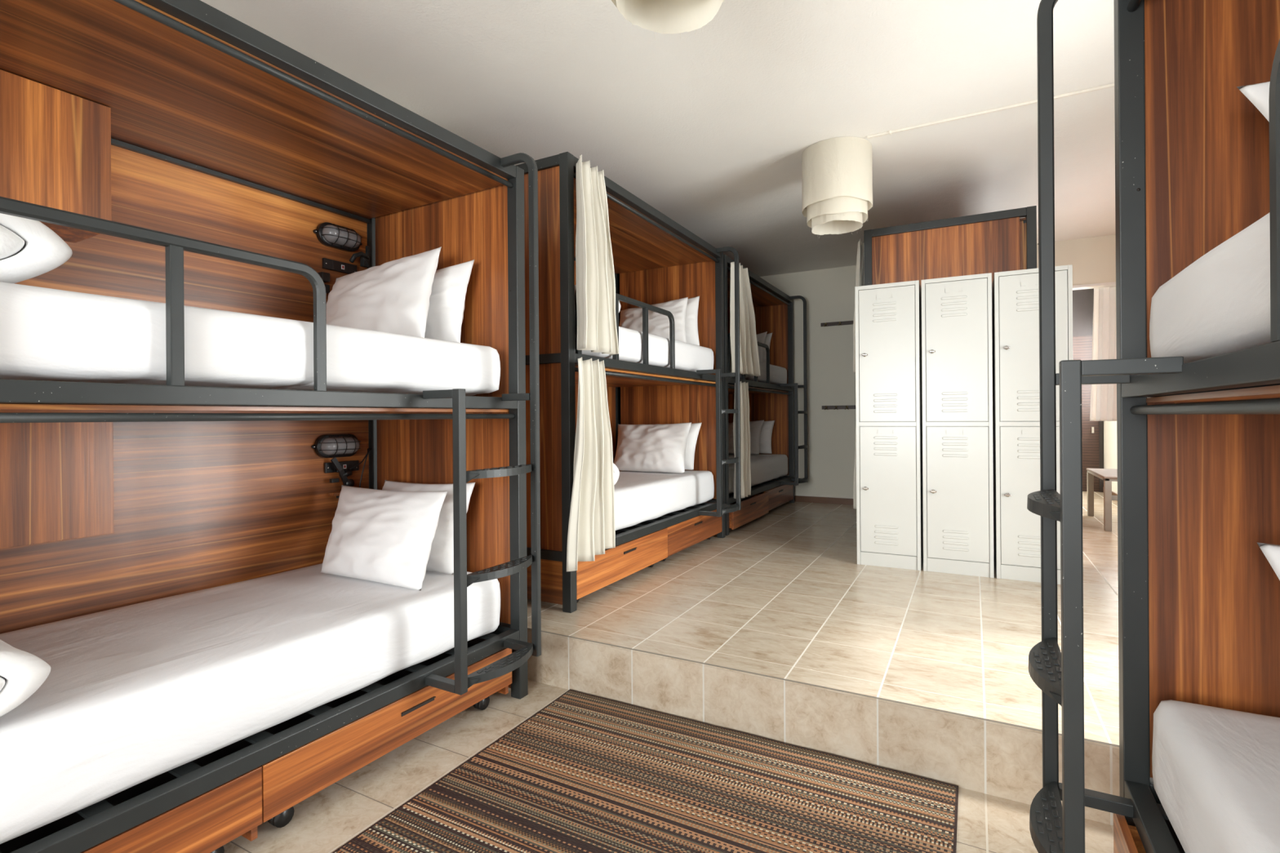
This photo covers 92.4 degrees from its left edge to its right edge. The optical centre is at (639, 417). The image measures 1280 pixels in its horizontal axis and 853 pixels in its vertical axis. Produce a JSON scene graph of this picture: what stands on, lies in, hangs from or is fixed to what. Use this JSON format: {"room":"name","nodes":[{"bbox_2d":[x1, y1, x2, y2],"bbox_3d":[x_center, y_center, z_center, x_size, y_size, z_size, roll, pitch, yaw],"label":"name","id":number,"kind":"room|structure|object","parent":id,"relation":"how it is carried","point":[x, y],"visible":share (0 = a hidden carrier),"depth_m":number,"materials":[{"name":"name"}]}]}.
{"room":"dormitory","nodes":[
{"label":"dormitory","id":0,"kind":"room"},
{"bbox_2d":[200,0,1115,276],"bbox_3d":[1.189,-1.774,3.785,4.680,0.100,12.300,0,0,29],"label":"ceiling","id":1,"kind":"structure","parent":0,"point":[711,128],"depth_m":3.25,"materials":[{"name":"paint"}]},
{"bbox_2d":[611,0,724,40],"bbox_3d":[0.085,-1.455,1.792,0.437,0.522,0.434,0,0,29],"label":"ceiling lamp","id":2,"kind":"object","parent":1,"relation":"hanging from","point":[662,16],"visible":1,"depth_m":1.93,"materials":[{"name":"white fabric"}]},
{"bbox_2d":[801,136,872,238],"bbox_3d":[1.276,-1.464,3.984,0.434,0.520,0.437,0,0,29],"label":"ceiling lamp","id":3,"kind":"object","parent":1,"relation":"hanging from","point":[837,173],"visible":1,"depth_m":3.82,"materials":[{"name":"white fabric"}]},
{"bbox_2d":[866,83,1114,138],"bbox_3d":[2.296,-1.725,3.278,2.050,0.014,0.016,0,0,29],"label":"cable conduit","id":4,"kind":"object","parent":1,"relation":"attached to","point":[1112,85],"visible":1,"depth_m":3.45,"materials":[{"name":"white plastic"}]},
{"bbox_2d":[222,491,1119,852],"bbox_3d":[1.211,1.196,3.785,4.680,0.370,12.300,0,0,29],"label":"floor","id":5,"kind":"structure","parent":0,"point":[772,628],"depth_m":2.60,"materials":[{"name":"beige tile"}]},
{"bbox_2d":[80,766,262,852],"bbox_3d":[-1.699,1.153,1.540,0.808,0.257,1.028,0,0,30],"label":"drawer","id":6,"kind":"object","parent":5,"relation":"on","point":[215,818],"visible":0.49,"depth_m":1.66,"materials":[{"name":"brown wood"}]},
{"bbox_2d":[0,0,541,852],"bbox_3d":[-1.459,0.076,2.044,1.319,2.410,2.271,0,0,30],"label":"bunk bed","id":7,"kind":"object","parent":5,"relation":"on","point":[182,153],"depth_m":2.34,"materials":[{"name":"brown wood"}]},
{"bbox_2d":[0,563,500,844],"bbox_3d":[-1.551,0.837,2.071,0.974,0.261,2.127,0,0,30],"label":"mattress","id":8,"kind":"object","parent":7,"relation":"on","point":[131,695],"visible":0.87,"depth_m":1.86,"materials":[{"name":"white fabric"}]},
{"bbox_2d":[0,640,50,716],"bbox_3d":[-1.698,0.611,1.430,0.507,0.185,0.374,0,0,30],"label":"pillow","id":9,"kind":"object","parent":8,"relation":"on","point":[22,673],"visible":1,"depth_m":1.41,"materials":[{"name":"white fabric"}]},
{"bbox_2d":[320,485,447,591],"bbox_3d":[-1.169,0.514,2.728,0.735,0.380,0.258,0,0,29],"label":"pillow","id":10,"kind":"object","parent":8,"relation":"on","point":[383,536],"visible":1,"depth_m":2.62,"materials":[{"name":"white fabric"}]},
{"bbox_2d":[382,480,475,574],"bbox_3d":[-1.059,0.503,2.906,0.600,0.400,0.219,0,0,29],"label":"pillow","id":11,"kind":"object","parent":8,"relation":"on","point":[441,560],"visible":0.29,"depth_m":2.78,"materials":[{"name":"white fabric"}]},
{"bbox_2d":[0,281,500,395],"bbox_3d":[-1.557,-0.198,2.071,0.978,0.224,2.126,0,0,30],"label":"mattress","id":12,"kind":"object","parent":7,"relation":"on","point":[46,334],"visible":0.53,"depth_m":1.73,"materials":[{"name":"white fabric"}]},
{"bbox_2d":[0,213,72,283],"bbox_3d":[-1.781,-0.418,1.532,0.558,0.221,0.422,0,0,30],"label":"pillow","id":13,"kind":"object","parent":12,"relation":"on","point":[29,249],"visible":0.92,"depth_m":1.50,"materials":[{"name":"white fabric"}]},
{"bbox_2d":[326,246,441,337],"bbox_3d":[-1.229,-0.548,2.834,0.785,0.455,0.260,0,0,24],"label":"pillow","id":14,"kind":"object","parent":12,"relation":"on","point":[393,296],"visible":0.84,"depth_m":2.73,"materials":[{"name":"white fabric"}]},
{"bbox_2d":[424,259,474,342],"bbox_3d":[-1.100,-0.524,2.969,0.720,0.405,0.163,0,0,29],"label":"pillow","id":15,"kind":"object","parent":12,"relation":"on","point":[445,317],"visible":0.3,"depth_m":2.82,"materials":[{"name":"white fabric"}]},
{"bbox_2d":[318,271,329,293],"bbox_3d":[-1.565,-0.663,3.031,0.051,0.100,0.046,0,0,29],"label":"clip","id":16,"kind":"object","parent":7,"relation":"attached to","point":[325,276],"visible":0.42,"depth_m":3.02,"materials":[{"name":"black plastic"}]},
{"bbox_2d":[311,434,360,457],"bbox_3d":[-1.506,0.144,3.096,0.090,0.116,0.260,0,0,30],"label":"lamp","id":17,"kind":"object","parent":7,"relation":"attached to","point":[326,446],"visible":1,"depth_m":3.05,"materials":[{"name":"black metal"}]},
{"bbox_2d":[313,222,362,252],"bbox_3d":[-1.505,-0.917,3.111,0.090,0.116,0.260,0,0,30],"label":"lamp","id":18,"kind":"object","parent":7,"relation":"attached to","point":[329,234],"visible":1,"depth_m":3.07,"materials":[{"name":"black metal"}]},
{"bbox_2d":[322,257,356,274],"bbox_3d":[-1.531,-0.769,3.136,0.018,0.052,0.185,0,0,30],"label":"panel","id":19,"kind":"object","parent":7,"relation":"attached to","point":[327,264],"visible":0.87,"depth_m":3.12,"materials":[{"name":"black plastic"}]},
{"bbox_2d":[324,460,359,473],"bbox_3d":[-1.523,0.252,3.138,0.018,0.052,0.185,0,0,30],"label":"panel","id":20,"kind":"object","parent":7,"relation":"attached to","point":[329,467],"visible":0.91,"depth_m":3.13,"materials":[{"name":"black plastic"}]},
{"bbox_2d":[260,648,511,827],"bbox_3d":[-1.176,1.149,2.456,0.808,0.257,1.073,0,0,30],"label":"drawer","id":21,"kind":"object","parent":5,"relation":"on","point":[296,775],"visible":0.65,"depth_m":2.07,"materials":[{"name":"brown wood"}]},
{"bbox_2d":[576,528,667,602],"bbox_3d":[-0.418,0.894,3.924,0.808,0.257,1.100,0,0,29],"label":"drawer","id":22,"kind":"object","parent":5,"relation":"on","point":[622,561],"visible":0.41,"depth_m":3.66,"materials":[{"name":"brown wood"}]},
{"bbox_2d":[503,151,741,613],"bbox_3d":[-0.205,-0.183,4.404,1.319,2.410,2.271,0,0,29],"label":"bunk bed","id":23,"kind":"object","parent":5,"relation":"on","point":[656,259],"visible":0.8,"depth_m":4.09,"materials":[{"name":"brown wood"}]},
{"bbox_2d":[566,356,615,571],"bbox_3d":[-0.264,0.221,3.217,0.132,1.062,0.492,0,0,29],"label":"curtain","id":24,"kind":"object","parent":23,"relation":"hanging from","point":[592,526],"visible":1,"depth_m":3.20,"materials":[{"name":"beige fabric"}]},
{"bbox_2d":[575,155,618,355],"bbox_3d":[-0.227,-0.854,3.342,0.119,0.999,0.391,0,0,29],"label":"curtain","id":25,"kind":"object","parent":23,"relation":"hanging from","point":[597,330],"visible":1,"depth_m":3.25,"materials":[{"name":"beige fabric"}]},
{"bbox_2d":[574,326,713,376],"bbox_3d":[-0.303,-0.457,4.427,0.975,0.225,2.127,0,0,29],"label":"mattress","id":26,"kind":"object","parent":23,"relation":"on","point":[688,357],"visible":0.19,"depth_m":4.24,"materials":[{"name":"white fabric"}]},
{"bbox_2d":[574,284,621,311],"bbox_3d":[-0.438,-0.688,3.821,0.565,0.240,0.406,0,0,29],"label":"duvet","id":27,"kind":"object","parent":26,"relation":"on","point":[620,306],"visible":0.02,"depth_m":3.82,"materials":[{"name":"white fabric"}]},
{"bbox_2d":[618,297,688,342],"bbox_3d":[0.099,-0.783,5.070,0.665,0.405,0.242,0,0,29],"label":"pillow","id":28,"kind":"object","parent":26,"relation":"on","point":[630,318],"visible":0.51,"depth_m":5.00,"materials":[{"name":"white fabric"}]},
{"bbox_2d":[638,296,699,346],"bbox_3d":[0.199,-0.799,5.234,0.685,0.435,0.197,0,0,29],"label":"pillow","id":29,"kind":"object","parent":26,"relation":"on","point":[691,312],"visible":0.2,"depth_m":5.10,"materials":[{"name":"white fabric"}]},
{"bbox_2d":[613,470,714,530],"bbox_3d":[-0.297,0.578,4.428,0.975,0.262,2.124,0,0,29],"label":"mattress","id":30,"kind":"object","parent":23,"relation":"on","point":[640,496],"visible":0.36,"depth_m":4.30,"materials":[{"name":"white fabric"}]},
{"bbox_2d":[613,462,619,484],"bbox_3d":[-0.413,0.354,3.776,0.510,0.183,0.372,0,0,29],"label":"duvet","id":31,"kind":"object","parent":30,"relation":"on","point":[616,473],"visible":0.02,"depth_m":3.75,"materials":[{"name":"white fabric"}]},
{"bbox_2d":[613,422,691,473],"bbox_3d":[0.075,0.242,5.021,0.677,0.395,0.259,0,0,23],"label":"pillow","id":32,"kind":"object","parent":30,"relation":"on","point":[640,447],"visible":0.98,"depth_m":4.95,"materials":[{"name":"white fabric"}]},
{"bbox_2d":[684,422,702,470],"bbox_3d":[0.201,0.242,5.236,0.658,0.392,0.200,0,0,23],"label":"pillow","id":33,"kind":"object","parent":30,"relation":"on","point":[695,428],"visible":0.15,"depth_m":5.10,"materials":[{"name":"white fabric"}]},
{"bbox_2d":[332,689,958,852],"bbox_3d":[-0.264,1.266,1.282,1.600,0.012,2.693,0,0,29],"label":"rug","id":34,"kind":"object","parent":5,"relation":"on","point":[584,773],"visible":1,"depth_m":2.04,"materials":[{"name":"brown fabric"}]},
{"bbox_2d":[661,509,721,560],"bbox_3d":[0.094,0.890,4.874,0.802,0.257,1.050,0,0,29],"label":"drawer","id":35,"kind":"object","parent":5,"relation":"on","point":[682,535],"visible":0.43,"depth_m":4.60,"materials":[{"name":"brown wood"}]},
{"bbox_2d":[617,254,808,535],"bbox_3d":[0.899,-0.192,6.455,1.319,2.410,2.271,0,0,29],"label":"bunk bed","id":36,"kind":"object","parent":5,"relation":"on","point":[773,308],"visible":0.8,"depth_m":7.20,"materials":[{"name":"brown wood"}]},
{"bbox_2d":[733,381,751,498],"bbox_3d":[0.892,0.196,5.409,0.093,1.024,0.311,0,0,29],"label":"curtain","id":37,"kind":"object","parent":36,"relation":"hanging from","point":[745,470],"visible":0.59,"depth_m":5.45,"materials":[{"name":"beige fabric"}]},
{"bbox_2d":[729,262,760,377],"bbox_3d":[0.972,-0.865,5.571,0.097,0.964,0.711,0,0,29],"label":"curtain","id":38,"kind":"object","parent":36,"relation":"hanging from","point":[748,349],"visible":0.81,"depth_m":5.45,"materials":[{"name":"beige fabric"}]},
{"bbox_2d":[728,354,786,386],"bbox_3d":[0.801,-0.465,6.480,0.979,0.225,2.126,0,0,29],"label":"mattress","id":39,"kind":"object","parent":36,"relation":"on","point":[778,375],"visible":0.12,"depth_m":6.61,"materials":[{"name":"white fabric"}]},
{"bbox_2d":[730,331,767,362],"bbox_3d":[1.124,-0.788,7.179,0.695,0.404,0.218,0,0,29],"label":"pillow","id":40,"kind":"object","parent":39,"relation":"on","point":[761,337],"visible":0.12,"depth_m":7.06,"materials":[{"name":"white fabric"}]},
{"bbox_2d":[762,332,773,363],"bbox_3d":[1.217,-0.790,7.324,0.720,0.402,0.171,0,0,29],"label":"pillow","id":41,"kind":"object","parent":39,"relation":"on","point":[768,337],"visible":0.09,"depth_m":7.18,"materials":[{"name":"white fabric"}]},
{"bbox_2d":[728,453,787,493],"bbox_3d":[0.808,0.570,6.478,0.976,0.261,2.124,0,0,29],"label":"mattress","id":42,"kind":"object","parent":36,"relation":"on","point":[764,468],"visible":0.25,"depth_m":6.46,"materials":[{"name":"white fabric"}]},
{"bbox_2d":[728,420,764,454],"bbox_3d":[1.113,0.230,7.185,0.650,0.393,0.215,0,0,26],"label":"pillow","id":43,"kind":"object","parent":42,"relation":"on","point":[756,426],"visible":0.28,"depth_m":7.09,"materials":[{"name":"white fabric"}]},
{"bbox_2d":[759,420,774,453],"bbox_3d":[1.232,0.233,7.321,0.735,0.387,0.192,0,0,29],"label":"pillow","id":44,"kind":"object","parent":42,"relation":"on","point":[765,443],"visible":0.22,"depth_m":7.17,"materials":[{"name":"white fabric"}]},
{"bbox_2d":[728,492,768,532],"bbox_3d":[0.689,0.887,5.942,0.845,0.254,1.040,0,0,29],"label":"drawer","id":45,"kind":"object","parent":5,"relation":"on","point":[753,507],"visible":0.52,"depth_m":5.70,"materials":[{"name":"brown wood"}]},
{"bbox_2d":[756,481,793,511],"bbox_3d":[1.186,0.883,6.893,0.810,0.254,1.095,0,0,29],"label":"drawer","id":46,"kind":"object","parent":5,"relation":"on","point":[779,495],"visible":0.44,"depth_m":6.70,"materials":[{"name":"brown wood"}]},
{"bbox_2d":[854,280,923,570],"bbox_3d":[1.749,0.055,4.290,0.400,1.905,0.426,0,0,28],"label":"locker","id":47,"kind":"object","parent":5,"relation":"on","point":[889,388],"visible":1,"depth_m":4.11,"materials":[{"name":"white metal"}]},
{"bbox_2d":[863,205,1036,461],"bbox_3d":[2.607,-0.204,5.394,1.319,2.410,2.271,0,0,29],"label":"bunk bed","id":48,"kind":"object","parent":5,"relation":"on","point":[1001,241],"visible":0.05,"depth_m":4.33,"materials":[{"name":"brown wood"}]},
{"bbox_2d":[853,425,856,509],"bbox_3d":[1.715,0.189,4.785,0.079,1.024,0.264,0,0,29],"label":"curtain","id":49,"kind":"object","parent":48,"relation":"hanging from","point":[855,466],"visible":0.05,"depth_m":4.69,"materials":[{"name":"beige fabric"}]},
{"bbox_2d":[853,238,864,373],"bbox_3d":[1.722,-0.853,4.815,0.085,1.029,0.296,0,0,29],"label":"curtain","id":50,"kind":"object","parent":48,"relation":"hanging from","point":[860,275],"visible":0.29,"depth_m":4.75,"materials":[{"name":"beige fabric"}]},
{"bbox_2d":[921,272,994,577],"bbox_3d":[2.115,0.052,4.095,0.400,1.905,0.426,0,0,28],"label":"locker","id":51,"kind":"object","parent":5,"relation":"on","point":[957,352],"visible":1,"depth_m":3.92,"materials":[{"name":"white metal"}]},
{"bbox_2d":[991,264,1072,584],"bbox_3d":[2.481,0.049,3.901,0.400,1.905,0.426,0,0,28],"label":"locker","id":52,"kind":"object","parent":5,"relation":"on","point":[1015,293],"visible":0.71,"depth_m":3.76,"materials":[{"name":"white metal"}]},
{"bbox_2d":[1086,468,1117,531],"bbox_3d":[4.451,0.750,5.657,0.425,0.475,0.955,0,0,29],"label":"table","id":53,"kind":"object","parent":5,"relation":"on","point":[1108,475],"visible":0.43,"depth_m":5.37,"materials":[{"name":"wood"}]},
{"bbox_2d":[1113,813,1146,852],"bbox_3d":[1.323,1.131,0.912,0.840,0.257,1.073,0,0,29],"label":"drawer","id":54,"kind":"object","parent":5,"relation":"on","point":[1126,839],"visible":0.27,"depth_m":1.52,"materials":[{"name":"brown wood"}]},
{"bbox_2d":[1026,0,1279,852],"bbox_3d":[1.123,0.057,0.454,1.319,2.410,2.271,0,0,29],"label":"bunk bed","id":55,"kind":"object","parent":5,"relation":"on","point":[1197,163],"visible":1,"depth_m":1.54,"materials":[{"name":"brown wood"}]},
{"bbox_2d":[1149,213,1271,363],"bbox_3d":[1.193,-0.218,0.385,0.979,0.225,2.126,0,0,29],"label":"mattress","id":56,"kind":"object","parent":55,"relation":"on","point":[1219,304],"visible":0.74,"depth_m":1.09,"materials":[{"name":"white fabric"}]},
{"bbox_2d":[1236,81,1270,121],"bbox_3d":[1.608,-0.545,1.119,0.714,0.403,0.252,0,0,29],"label":"pillow","id":57,"kind":"object","parent":56,"relation":"on","point":[1258,94],"visible":0.54,"depth_m":1.34,"materials":[{"name":"white fabric"}]},
{"bbox_2d":[1151,700,1279,852],"bbox_3d":[1.202,0.816,0.385,0.980,0.263,2.128,0,0,29],"label":"mattress","id":58,"kind":"object","parent":55,"relation":"on","point":[1216,771],"visible":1,"depth_m":1.25,"materials":[{"name":"white fabric"}]},
{"bbox_2d":[1257,542,1279,580],"bbox_3d":[1.611,0.471,1.091,0.695,0.396,0.242,0,0,29],"label":"pillow","id":59,"kind":"object","parent":58,"relation":"on","point":[1271,552],"visible":1,"depth_m":1.32,"materials":[{"name":"white fabric"}]},
{"bbox_2d":[760,234,1115,498],"bbox_3d":[2.865,-0.243,6.852,4.480,2.985,0.120,0,0,29],"label":"wall","id":60,"kind":"structure","parent":0,"point":[828,294],"depth_m":7.13,"materials":[{"name":"beige paint"}]},
{"bbox_2d":[795,495,853,505],"bbox_3d":[2.557,0.966,6.949,3.830,0.070,0.012,0,0,29],"label":"baseboard","id":61,"kind":"structure","parent":60,"relation":"attached to","point":[797,498],"depth_m":7.17,"materials":[{"name":"ceramic"}]},
{"bbox_2d":[795,493,853,498],"bbox_3d":[2.556,0.914,6.948,3.830,0.025,0.016,0,0,29],"label":"trim","id":62,"kind":"structure","parent":60,"relation":"attached to","point":[796,494],"depth_m":7.16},
{"bbox_2d":[820,320,853,326],"bbox_3d":[2.463,-1.080,6.972,0.810,0.049,0.047,0,0,29],"label":"coat rack","id":63,"kind":"object","parent":60,"relation":"attached to","point":[845,322],"visible":0.41,"depth_m":7.08,"materials":[{"name":"black metal"}]},
{"bbox_2d":[822,405,855,409],"bbox_3d":[2.473,-0.112,6.971,0.805,0.049,0.047,0,0,29],"label":"coat rack","id":64,"kind":"object","parent":60,"relation":"attached to","point":[824,407],"visible":0.44,"depth_m":7.07,"materials":[{"name":"black metal"}]},
{"bbox_2d":[1072,281,1115,290],"bbox_3d":[4.532,-1.282,5.942,0.670,0.022,0.142,0,0,29],"label":"trim","id":65,"kind":"structure","parent":60,"relation":"attached to","point":[1113,283],"depth_m":5.96,"materials":[{"name":"white wood"}]},
{"bbox_2d":[1089,286,1116,421],"bbox_3d":[4.644,-0.628,5.981,0.431,1.332,0.073,0,0,29],"label":"curtain","id":66,"kind":"object","parent":60,"relation":"hanging from","point":[1103,397],"visible":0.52,"depth_m":6.03,"materials":[{"name":"beige fabric"}]},
{"bbox_2d":[1103,421,1117,493],"bbox_3d":[3.221,-0.246,2.688,0.120,2.985,12.300,0,0,29],"label":"wall","id":67,"kind":"structure","parent":0,"point":[1110,454],"depth_m":7.56,"materials":[{"name":"white paint"}]},
{"bbox_2d":[1102,486,1117,495],"bbox_3d":[4.568,0.952,5.290,0.012,0.070,6.250,0,0,29],"label":"baseboard","id":68,"kind":"structure","parent":67,"relation":"attached to","point":[1113,492],"depth_m":7.42,"materials":[{"name":"ceramic"}]},
{"bbox_3d":[4.111,-0.253,9.146,4.480,2.985,0.100,0,0,29],"label":"wall","id":69,"kind":"structure","parent":0,"visible":0},
{"bbox_2d":[1072,288,1103,492],"bbox_3d":[5.599,-0.381,8.238,0.985,2.720,0.075,0,0,29],"label":"door","id":70,"kind":"structure","parent":69,"relation":"in","point":[1092,432],"depth_m":8.07,"materials":[{"name":"brown wood"}]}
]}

